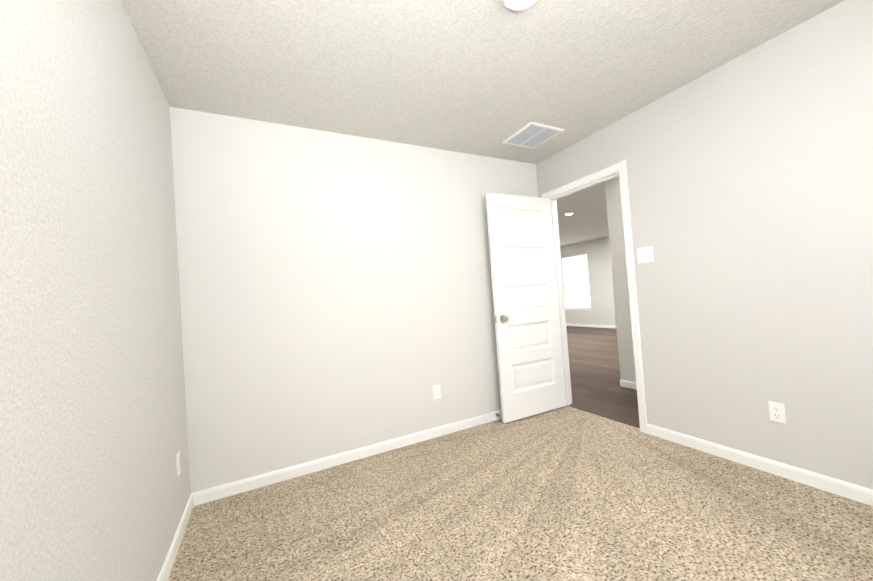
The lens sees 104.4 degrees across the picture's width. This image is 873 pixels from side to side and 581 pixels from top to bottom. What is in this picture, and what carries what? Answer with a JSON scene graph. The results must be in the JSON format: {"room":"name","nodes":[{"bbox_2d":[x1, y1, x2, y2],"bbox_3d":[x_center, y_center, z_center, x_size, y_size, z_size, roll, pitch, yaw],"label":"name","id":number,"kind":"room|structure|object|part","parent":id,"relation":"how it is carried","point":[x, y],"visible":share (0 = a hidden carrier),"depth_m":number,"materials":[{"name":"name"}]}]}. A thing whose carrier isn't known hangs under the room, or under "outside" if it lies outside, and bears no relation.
{"room":"empty bedroom","nodes":[
{"label":"empty bedroom","id":0,"kind":"room"},
{"bbox_2d":[0,0,190,580],"bbox_3d":[-0.856,0.000,0.519,0.160,2.440,3.400,-3,-1,-27],"label":"wall","id":1,"kind":"structure","parent":0,"point":[93,435],"depth_m":0.96,"materials":[{"name":"beige paint"}]},
{"bbox_2d":[157,493,193,580],"bbox_3d":[-0.696,1.175,0.534,0.013,0.076,3.400,-3,-1,-27],"label":"baseboard","id":2,"kind":"structure","parent":1,"relation":"attached to","point":[166,569],"depth_m":1.64,"materials":[{"name":"white wood"}]},
{"bbox_2d":[176,451,180,476],"bbox_3d":[-1.367,0.919,1.795,0.008,0.114,0.070,-3,-1,-27],"label":"electrical outlet","id":3,"kind":"object","parent":1,"relation":"attached to","point":[178,468],"visible":0.98,"depth_m":1.78,"materials":[{"name":"white plastic"}]},
{"bbox_2d":[170,107,537,492],"bbox_3d":[-0.275,0.006,2.797,3.283,2.440,0.115,-3,-1,-27],"label":"wall","id":4,"kind":"structure","parent":0,"point":[336,293],"depth_m":2.45,"materials":[{"name":"beige paint"}]},
{"bbox_2d":[192,410,501,505],"bbox_3d":[-0.143,1.180,2.726,3.008,0.076,0.013,-3,-1,-27],"label":"baseboard","id":5,"kind":"structure","parent":4,"relation":"attached to","point":[237,487],"depth_m":2.41,"materials":[{"name":"white wood"}]},
{"bbox_2d":[433,385,440,399],"bbox_3d":[0.004,0.847,2.824,0.070,0.114,0.008,-3,-1,-27],"label":"electrical outlet","id":6,"kind":"object","parent":4,"relation":"attached to","point":[436,392],"visible":1,"depth_m":2.82,"materials":[{"name":"white plastic"}]},
{"bbox_2d":[121,0,843,246],"bbox_3d":[1.772,-1.379,4.879,8.975,0.120,8.830,-3,-1,-27],"label":"ceiling","id":7,"kind":"structure","parent":0,"point":[486,78],"depth_m":1.86,"materials":[{"name":"paint"}]},
{"bbox_2d":[500,0,536,10],"bbox_3d":[0.369,-1.273,1.447,0.198,0.035,0.198,-3,-1,-27],"label":"recessed light","id":8,"kind":"object","parent":7,"relation":"in","point":[517,4],"depth_m":1.49,"materials":[{"name":"white plastic"}]},
{"bbox_2d":[502,122,564,148],"bbox_3d":[0.801,-1.287,2.831,0.360,0.010,0.360,-3,-1,-27],"label":"ceiling vent","id":9,"kind":"object","parent":7,"relation":"in","point":[532,135],"visible":0.98,"depth_m":2.80,"materials":[{"name":"white metal"}]},
{"bbox_2d":[168,406,872,580],"bbox_3d":[0.652,1.162,1.229,3.043,0.060,3.400,-3,-1,-27],"label":"floor carpet","id":10,"kind":"object","parent":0,"point":[566,493],"visible":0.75,"depth_m":1.71,"materials":[{"name":"beige carpet"}]},
{"bbox_2d":[560,237,615,325],"bbox_3d":[5.017,-0.252,8.438,0.160,2.440,5.365,-3,-1,-27],"label":"wall","id":11,"kind":"structure","parent":0,"point":[597,252],"depth_m":9.37,"materials":[{"name":"paint"}]},
{"bbox_2d":[562,254,590,307],"bbox_3d":[4.152,-0.253,10.025,0.084,1.530,0.915,-3,-1,-27],"label":"window","id":12,"kind":"structure","parent":11,"relation":"in","point":[563,282],"depth_m":10.41,"materials":[{"name":"white"}]},
{"bbox_2d":[562,254,590,306],"bbox_3d":[4.139,-0.266,10.019,0.062,1.500,0.909,-3,-1,-27],"label":"window blind","id":13,"kind":"object","parent":12,"relation":"attached to","point":[576,281],"visible":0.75,"depth_m":9.99,"materials":[{"name":"white"}]},
{"bbox_2d":[565,308,591,309],"bbox_3d":[4.197,0.548,10.003,0.111,0.075,0.971,-3,-1,-27],"label":"window sill","id":14,"kind":"structure","parent":11,"relation":"attached to","point":[578,308],"depth_m":9.95,"materials":[{"name":"white"}]},
{"bbox_2d":[566,323,616,328],"bbox_3d":[5.055,0.928,8.314,0.013,0.076,5.230,-3,-1,-27],"label":"baseboard","id":15,"kind":"structure","parent":11,"relation":"attached to","point":[567,324],"depth_m":9.59,"materials":[{"name":"white wood"}]},
{"bbox_2d":[566,326,639,427],"bbox_3d":[3.319,1.062,5.537,5.657,0.060,8.600,-3,-1,-27],"label":"floor","id":16,"kind":"structure","parent":0,"point":[595,378],"depth_m":4.29,"materials":[{"name":"wood"}]},
{"bbox_2d":[605,178,630,380],"bbox_3d":[4.167,-0.264,4.914,4.815,2.440,0.115,-3,-1,-27],"label":"wall","id":17,"kind":"structure","parent":0,"point":[620,281],"depth_m":3.80,"materials":[{"name":"paint"}]},
{"bbox_2d":[615,176,635,381],"bbox_3d":[2.855,-0.224,2.336,0.115,2.440,3.210,-3,-1,-27],"label":"wall","id":18,"kind":"structure","parent":0,"point":[617,181],"depth_m":3.72,"materials":[{"name":"paint"}]},
{"bbox_2d":[620,379,636,389],"bbox_3d":[2.854,0.961,2.336,0.013,0.076,3.330,-3,-1,-27],"label":"baseboard","id":19,"kind":"structure","parent":18,"relation":"attached to","point":[628,384],"depth_m":3.74,"materials":[{"name":"white wood"}]},
{"bbox_2d":[536,0,872,489],"bbox_3d":[1.933,-0.167,1.964,0.115,2.440,3.400,-3,-1,-27],"label":"wall","id":20,"kind":"structure","parent":0,"point":[750,180],"depth_m":1.94,"materials":[{"name":"beige paint"}]},
{"bbox_2d":[485,193,565,422],"bbox_3d":[0.851,0.127,3.152,0.752,2.026,0.161,-3,-1,-26],"label":"door","id":21,"kind":"structure","parent":20,"relation":"in","point":[526,314],"depth_m":3.12,"materials":[{"name":"white wood"}]},
{"bbox_3d":[0.579,0.251,3.011,0.066,0.066,0.161,-3,-1,-26],"label":"knob","id":22,"kind":"part","parent":21,"relation":"part of","materials":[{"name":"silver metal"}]},
{"bbox_2d":[542,160,646,433],"bbox_3d":[1.396,0.059,3.026,0.151,2.108,0.879,-3,-1,-27],"label":"door frame","id":23,"kind":"structure","parent":20,"relation":"attached to","point":[620,167],"depth_m":2.68,"materials":[{"name":"white wood"}]},
{"bbox_2d":[637,246,653,262],"bbox_3d":[1.558,-0.266,2.532,0.017,0.114,0.116,-3,-1,-27],"label":"light switch","id":24,"kind":"object","parent":20,"relation":"attached to","point":[645,254],"visible":1,"depth_m":2.53,"materials":[{"name":"white plastic"}]},
{"bbox_2d":[647,423,872,505],"bbox_3d":[1.962,1.015,1.905,0.013,0.076,3.387,-3,-1,-27],"label":"baseboard","id":25,"kind":"structure","parent":20,"relation":"attached to","point":[861,494],"depth_m":1.95,"materials":[{"name":"white wood"}]},
{"bbox_2d":[768,401,785,423],"bbox_3d":[1.935,0.693,1.924,0.008,0.114,0.070,-3,-1,-27],"label":"electrical outlet","id":26,"kind":"object","parent":20,"relation":"attached to","point":[777,413],"visible":1,"depth_m":1.92,"materials":[{"name":"white plastic"}]}
]}

